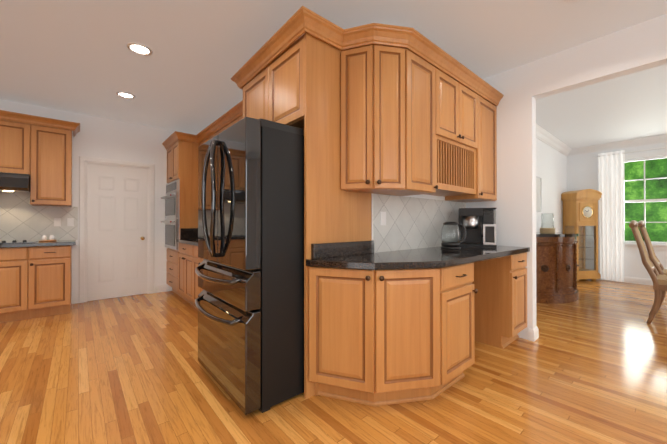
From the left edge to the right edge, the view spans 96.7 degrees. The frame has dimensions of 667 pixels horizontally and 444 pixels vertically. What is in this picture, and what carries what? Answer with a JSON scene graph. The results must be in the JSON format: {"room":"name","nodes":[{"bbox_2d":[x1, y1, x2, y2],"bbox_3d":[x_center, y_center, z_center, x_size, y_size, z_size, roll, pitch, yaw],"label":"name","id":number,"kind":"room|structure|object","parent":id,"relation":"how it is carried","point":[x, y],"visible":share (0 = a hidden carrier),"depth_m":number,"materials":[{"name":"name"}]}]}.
{"room":"kitchen","nodes":[
{"label":"kitchen","id":0,"kind":"room"},
{"bbox_2d":[0,99,174,303],"bbox_3d":[-4.241,-0.202,3.899,5.120,2.740,0.140,0,0,-41],"label":"wall","id":1,"kind":"structure","parent":0,"point":[99,137],"depth_m":4.59,"materials":[{"name":"white paint"}]},
{"bbox_2d":[0,114,27,173],"bbox_3d":[-4.207,-0.928,3.603,0.760,0.670,0.341,0,0,-41],"label":"upper cabinet","id":2,"kind":"object","parent":1,"relation":"attached to","point":[13,131],"depth_m":3.63,"materials":[{"name":"brown wood"}]},
{"bbox_2d":[0,172,29,193],"bbox_3d":[-4.158,-0.482,3.544,0.750,0.216,0.492,0,0,-41],"label":"range hood","id":3,"kind":"object","parent":2,"relation":"attached to","point":[14,183],"visible":0.98,"depth_m":3.58,"materials":[{"name":"black metal"}]},
{"bbox_2d":[0,192,77,240],"bbox_3d":[-4.691,-0.092,3.414,2.645,0.684,0.006,0,0,-41],"label":"wall tile","id":4,"kind":"structure","parent":1,"relation":"attached to","point":[22,218],"depth_m":3.96,"materials":[{"name":"beige tile"}]},
{"bbox_2d":[54,218,60,225],"bbox_3d":[-3.848,0.004,4.132,0.070,0.114,0.007,0,0,-41],"label":"electrical outlet","id":5,"kind":"object","parent":4,"relation":"attached to","point":[57,221],"visible":1,"depth_m":4.13,"materials":[{"name":"white plastic"}]},
{"bbox_2d":[67,218,73,225],"bbox_3d":[-3.745,0.005,4.219,0.070,0.114,0.011,0,0,-41],"label":"light switch","id":6,"kind":"object","parent":4,"relation":"attached to","point":[70,221],"visible":1,"depth_m":4.22,"materials":[{"name":"white plastic"}]},
{"bbox_2d":[28,118,71,205],"bbox_3d":[-3.772,-0.741,3.978,0.390,1.040,0.341,0,0,-41],"label":"upper cabinet","id":7,"kind":"object","parent":1,"relation":"attached to","point":[49,144],"depth_m":3.84,"materials":[{"name":"brown wood"}]},
{"bbox_2d":[78,156,154,302],"bbox_3d":[-3.357,0.107,4.634,0.948,2.129,0.139,0,0,-41],"label":"door frame","id":8,"kind":"structure","parent":1,"relation":"attached to","point":[84,161],"depth_m":4.38,"materials":[{"name":"white wood"}]},
{"bbox_2d":[87,163,147,300],"bbox_3d":[-3.320,0.148,4.591,0.756,2.030,0.110,0,0,-41],"label":"pantry door","id":9,"kind":"structure","parent":1,"relation":"in","point":[117,211],"depth_m":4.58,"materials":[{"name":"white wood"}]},
{"bbox_2d":[0,279,666,443],"bbox_3d":[1.206,1.191,2.384,11.800,0.060,9.660,0,0,-41],"label":"floor","id":10,"kind":"structure","parent":0,"point":[589,366],"depth_m":2.04,"materials":[{"name":"brown wood"}]},
{"bbox_2d":[0,246,27,322],"bbox_3d":[-4.108,0.724,3.496,0.760,0.885,0.621,0,0,-41],"label":"base cabinet","id":11,"kind":"object","parent":10,"relation":"on","point":[14,260],"depth_m":3.44,"materials":[{"name":"brown wood"}]},
{"bbox_2d":[28,246,71,318],"bbox_3d":[-3.677,0.726,3.869,0.380,0.885,0.621,0,0,-41],"label":"base cabinet","id":12,"kind":"object","parent":10,"relation":"on","point":[35,279],"depth_m":3.64,"materials":[{"name":"brown wood"}]},
{"bbox_2d":[0,240,75,249],"bbox_3d":[-4.485,0.271,3.158,2.625,0.044,0.644,0,0,-41],"label":"countertop","id":13,"kind":"structure","parent":12,"relation":"on","point":[59,242],"depth_m":3.60,"materials":[{"name":"black stone"}]},
{"bbox_2d":[0,240,38,243],"bbox_3d":[-4.096,0.234,3.507,0.830,0.032,0.500,0,0,-41],"label":"cooktop","id":14,"kind":"object","parent":13,"relation":"in","point":[15,241],"visible":1,"depth_m":3.55,"materials":[{"name":"black"}]},
{"bbox_2d":[39,235,56,241],"bbox_3d":[-3.732,0.211,3.874,0.170,0.083,0.170,0,0,-41],"label":"salt","id":15,"kind":"object","parent":13,"relation":"on","point":[44,238],"visible":0.98,"depth_m":3.85,"materials":[{"name":"white ceramic"}]},
{"bbox_2d":[165,138,197,293],"bbox_3d":[-2.341,-0.042,4.921,0.664,2.430,0.788,0,0,-41],"label":"tall cabinet","id":16,"kind":"object","parent":10,"relation":"on","point":[181,212],"depth_m":4.54,"materials":[{"name":"brown wood"}]},
{"bbox_2d":[161,179,179,249],"bbox_3d":[-2.602,-0.108,4.697,0.115,1.070,0.764,0,0,-41],"label":"oven","id":17,"kind":"object","parent":16,"relation":"in","point":[172,198],"depth_m":4.58,"materials":[{"name":"silver metal"}]},
{"bbox_2d":[181,238,197,241],"bbox_3d":[-1.332,0.267,3.784,0.618,0.030,2.248,0,0,-41],"label":"countertop","id":18,"kind":"structure","parent":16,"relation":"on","point":[182,239],"depth_m":4.26,"materials":[{"name":"black stone"}]},
{"bbox_2d":[177,242,192,304],"bbox_3d":[-1.829,0.728,4.344,0.637,0.885,0.750,0,0,-41],"label":"base cabinet","id":19,"kind":"object","parent":10,"relation":"on","point":[184,249],"depth_m":4.12,"materials":[{"name":"brown wood"}]},
{"bbox_2d":[193,242,203,307],"bbox_3d":[-1.339,0.726,3.776,0.637,0.885,0.750,0,0,-41],"label":"base cabinet","id":20,"kind":"object","parent":10,"relation":"on","point":[197,260],"depth_m":3.77,"materials":[{"name":"brown wood"}]},
{"bbox_2d":[195,117,303,414],"bbox_3d":[-0.505,0.268,2.335,1.001,1.785,0.925,0,0,-41],"label":"refrigerator","id":21,"kind":"object","parent":10,"relation":"on","point":[249,300],"visible":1,"depth_m":1.88,"materials":[{"name":"black metal"}]},
{"bbox_2d":[305,266,348,400],"bbox_3d":[0.043,0.726,1.868,0.227,0.866,0.377,0,0,-41],"label":"base cabinet","id":22,"kind":"object","parent":10,"relation":"on","point":[326,292],"depth_m":1.89,"materials":[{"name":"brown wood"}]},
{"bbox_2d":[349,270,444,405],"bbox_3d":[0.263,0.717,1.913,0.593,0.885,0.619,0,0,-41],"label":"base cabinet","id":23,"kind":"object","parent":10,"relation":"on","point":[397,325],"depth_m":1.83,"materials":[{"name":"brown wood"}]},
{"bbox_2d":[305,246,528,281],"bbox_3d":[0.876,0.268,2.429,2.243,0.044,0.642,0,0,-41],"label":"countertop","id":24,"kind":"structure","parent":23,"relation":"on","point":[399,263],"depth_m":1.92,"materials":[{"name":"black stone"}]},
{"bbox_2d":[440,222,465,248],"bbox_3d":[1.106,0.122,2.775,0.212,0.250,0.185,0,0,-41],"label":"electric kettle","id":25,"kind":"object","parent":24,"relation":"on","point":[448,244],"visible":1,"depth_m":2.73,"materials":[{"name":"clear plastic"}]},
{"bbox_2d":[458,208,496,247],"bbox_3d":[1.442,0.055,2.989,0.330,0.385,0.210,0,0,21],"label":"coffee maker","id":26,"kind":"object","parent":24,"relation":"on","point":[479,224],"visible":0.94,"depth_m":2.93,"materials":[{"name":"black plastic"}]},
{"bbox_2d":[445,262,476,389],"bbox_3d":[0.661,0.719,2.256,0.457,0.885,0.619,0,0,-41],"label":"base cabinet","id":27,"kind":"object","parent":10,"relation":"on","point":[460,281],"depth_m":2.03,"materials":[{"name":"brown wood"}]},
{"bbox_2d":[477,254,526,348],"bbox_3d":[1.560,0.722,3.032,0.418,0.885,0.619,0,0,-41],"label":"base cabinet","id":28,"kind":"object","parent":10,"relation":"on","point":[501,282],"depth_m":2.77,"materials":[{"name":"brown wood"}]},
{"bbox_2d":[536,213,578,303],"bbox_3d":[3.469,0.524,4.663,1.400,1.296,0.600,0,0,-41],"label":"cabinet","id":29,"kind":"object","parent":10,"relation":"on","point":[556,268],"visible":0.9,"depth_m":4.30,"materials":[{"name":"brown wood"}]},
{"bbox_2d":[540,213,555,233],"bbox_3d":[3.185,0.025,4.413,0.194,0.300,0.194,0,0,-41],"label":"hurricane vase","id":30,"kind":"object","parent":29,"relation":"on","point":[545,230],"depth_m":4.36,"materials":[{"name":"clear glass"}]},
{"bbox_2d":[561,189,601,280],"bbox_3d":[5.035,0.263,6.044,0.570,1.830,0.385,0,0,-9],"label":"clock","id":31,"kind":"object","parent":10,"relation":"on","point":[580,210],"visible":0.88,"depth_m":5.93,"materials":[{"name":"brown wood"}]},
{"bbox_2d":[629,220,666,323],"bbox_3d":[3.918,0.573,3.407,0.514,1.196,0.709,0,0,-41],"label":"dining chair","id":32,"kind":"object","parent":10,"relation":"on","point":[659,281],"visible":0.98,"depth_m":3.40,"materials":[{"name":"brown wood"}]},
{"bbox_2d":[638,220,666,311],"bbox_3d":[4.445,0.575,3.822,0.514,1.196,0.709,0,0,-41],"label":"dining chair","id":33,"kind":"object","parent":10,"relation":"on","point":[656,262],"visible":0.77,"depth_m":3.87,"materials":[{"name":"brown wood"}]},
{"bbox_2d":[0,0,666,148],"bbox_3d":[1.206,-1.609,2.397,11.800,0.060,9.660,0,0,-41],"label":"ceiling","id":34,"kind":"structure","parent":0,"point":[77,56],"depth_m":2.68,"materials":[{"name":"grey paint"}]},
{"bbox_2d":[116,91,134,98],"bbox_3d":[-2.571,-1.567,3.669,0.200,0.010,0.200,0,0,-41],"label":"recessed light","id":35,"kind":"object","parent":34,"relation":"in","point":[127,95],"visible":0.98,"depth_m":3.66,"materials":[{"name":"white"}]},
{"bbox_2d":[127,42,152,55],"bbox_3d":[-1.763,-1.572,2.701,0.200,0.010,0.200,0,0,-41],"label":"recessed light","id":36,"kind":"object","parent":34,"relation":"in","point":[139,49],"visible":1,"depth_m":2.69,"materials":[{"name":"white"}]},
{"bbox_2d":[371,193,376,252],"bbox_3d":[-0.976,-0.202,3.941,0.120,2.740,4.060,0,0,-41],"label":"wall","id":37,"kind":"structure","parent":0,"point":[371,193],"depth_m":2.37,"materials":[{"name":"white paint"}]},
{"bbox_2d":[181,230,197,237],"bbox_3d":[-2.066,0.176,4.615,0.580,0.159,0.029,0,0,-41],"label":"backsplash","id":38,"kind":"structure","parent":37,"relation":"attached to","point":[184,233],"depth_m":4.50,"materials":[{"name":"black stone"}]},
{"bbox_2d":[197,130,212,209],"bbox_3d":[-1.719,-0.739,4.445,0.347,1.040,0.750,0,0,-41],"label":"upper cabinet","id":39,"kind":"object","parent":37,"relation":"attached to","point":[200,141],"depth_m":4.53,"materials":[{"name":"brown wood"}]},
{"bbox_2d":[213,114,236,136],"bbox_3d":[-1.229,-0.741,3.877,0.347,1.040,0.750,0,0,-41],"label":"upper cabinet","id":40,"kind":"object","parent":37,"relation":"attached to","point":[224,125],"depth_m":3.77,"materials":[{"name":"brown wood"}]},
{"bbox_2d":[237,110,240,121],"bbox_3d":[-0.739,-0.744,3.309,0.347,1.040,0.750,0,0,-41],"label":"upper cabinet","id":41,"kind":"object","parent":37,"relation":"attached to","point":[238,111],"depth_m":3.44,"materials":[{"name":"brown wood"}]},
{"bbox_2d":[241,26,336,157],"bbox_3d":[-0.271,-0.983,2.545,0.637,0.570,0.980,0,0,-41],"label":"upper cabinet","id":42,"kind":"object","parent":37,"relation":"attached to","point":[296,86],"depth_m":2.08,"materials":[{"name":"brown wood"}]},
{"bbox_2d":[309,242,376,257],"bbox_3d":[0.088,0.195,2.152,0.596,0.099,0.032,0,0,-41],"label":"backsplash","id":43,"kind":"structure","parent":37,"relation":"attached to","point":[316,249],"depth_m":2.08,"materials":[{"name":"black stone"}]},
{"bbox_2d":[337,23,408,193],"bbox_3d":[0.285,-0.750,2.127,0.344,1.040,0.334,0,0,-41],"label":"upper cabinet","id":44,"kind":"object","parent":37,"relation":"attached to","point":[378,108],"depth_m":2.08,"materials":[{"name":"brown wood"}]},
{"bbox_2d":[386,138,566,251],"bbox_3d":[2.702,-0.199,4.499,6.180,2.740,0.140,0,0,-41],"label":"wall","id":45,"kind":"structure","parent":0,"point":[551,167],"depth_m":5.63,"materials":[{"name":"white paint"}]},
{"bbox_2d":[384,38,436,195],"bbox_3d":[0.558,-0.749,2.359,0.386,1.040,0.340,0,0,-41],"label":"upper cabinet","id":46,"kind":"object","parent":45,"relation":"attached to","point":[420,67],"depth_m":2.23,"materials":[{"name":"brown wood"}]},
{"bbox_2d":[372,193,465,252],"bbox_3d":[0.912,0.011,2.883,1.599,0.474,0.007,0,0,-41],"label":"wall tile","id":47,"kind":"structure","parent":45,"relation":"attached to","point":[413,223],"depth_m":2.71,"materials":[{"name":"white tile"}]},
{"bbox_2d":[380,212,385,224],"bbox_3d":[0.412,-0.029,2.445,0.070,0.114,0.007,0,0,-41],"label":"electrical outlet","id":48,"kind":"object","parent":47,"relation":"attached to","point":[382,218],"visible":1,"depth_m":2.44,"materials":[{"name":"white plastic"}]},
{"bbox_2d":[437,62,480,157],"bbox_3d":[0.992,-0.982,2.735,0.760,0.570,0.340,0,0,-41],"label":"upper cabinet","id":49,"kind":"object","parent":45,"relation":"attached to","point":[458,101],"depth_m":2.59,"materials":[{"name":"brown wood"}]},
{"bbox_2d":[441,90,496,201],"bbox_3d":[1.454,-0.745,3.131,0.458,1.040,0.340,0,0,-41],"label":"upper cabinet","id":50,"kind":"object","parent":45,"relation":"attached to","point":[464,177],"depth_m":2.92,"materials":[{"name":"brown wood"}]},
{"bbox_2d":[536,176,541,211],"bbox_3d":[3.308,-0.472,4.908,0.790,0.590,0.030,0,0,-41],"label":"framed picture","id":51,"kind":"object","parent":45,"relation":"attached to","point":[538,195],"visible":0.4,"depth_m":5.07,"materials":[{"name":"white fabric"}]},
{"bbox_2d":[536,124,571,155],"bbox_3d":[3.393,-1.505,4.937,4.350,0.125,0.108,0,0,-41],"label":"crown molding","id":52,"kind":"structure","parent":45,"relation":"attached to","point":[546,137],"depth_m":5.51,"materials":[{"name":"white wood"}]},
{"bbox_2d":[465,14,666,339],"bbox_3d":[3.259,-0.213,1.480,0.120,2.740,5.200,0,0,-41],"label":"wall","id":53,"kind":"structure","parent":0,"point":[642,46],"depth_m":2.92,"materials":[{"name":"white paint"}]},
{"bbox_2d":[528,326,538,338],"bbox_3d":[1.846,1.108,3.215,0.014,0.115,0.638,0,0,-41],"label":"baseboard","id":54,"kind":"structure","parent":53,"relation":"attached to","point":[533,335],"depth_m":2.91,"materials":[{"name":"white"}]},
{"bbox_2d":[567,143,666,278],"bbox_3d":[6.826,-0.199,4.556,0.140,2.740,5.200,0,0,-41],"label":"wall","id":55,"kind":"structure","parent":0,"point":[582,172],"depth_m":6.11,"materials":[{"name":"white paint"}]},
{"bbox_2d":[568,134,666,155],"bbox_3d":[6.739,-1.507,4.473,0.108,0.125,5.180,0,0,-41],"label":"crown molding","id":56,"kind":"structure","parent":55,"relation":"attached to","point":[662,138],"depth_m":5.77,"materials":[{"name":"white wood"}]},
{"bbox_2d":[597,276,652,285],"bbox_3d":[6.774,1.113,4.492,0.014,0.115,5.180,0,0,-41],"label":"baseboard","id":57,"kind":"structure","parent":55,"relation":"attached to","point":[634,280],"depth_m":5.64,"materials":[{"name":"white wood"}]},
{"bbox_2d":[594,147,666,281],"bbox_3d":[5.776,-0.114,5.551,0.077,2.540,1.340,0,0,-41],"label":"curtain","id":58,"kind":"object","parent":55,"relation":"hanging from","point":[611,200],"visible":1,"depth_m":5.86,"materials":[{"name":"white fabric"}]},
{"bbox_2d":[624,150,666,250],"bbox_3d":[5.970,-0.387,5.469,0.135,1.825,1.170,0,0,-41],"label":"dining room window","id":59,"kind":"structure","parent":55,"relation":"in","point":[644,200],"depth_m":5.61,"materials":[{"name":"white wood"}]},
{"label":"outside","id":60,"kind":"structure","parent":0,"visible":0},
{"bbox_2d":[624,158,666,241],"bbox_3d":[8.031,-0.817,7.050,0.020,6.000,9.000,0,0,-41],"label":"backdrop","id":61,"kind":"structure","parent":60,"point":[655,189],"depth_m":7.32,"materials":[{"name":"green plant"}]}
]}

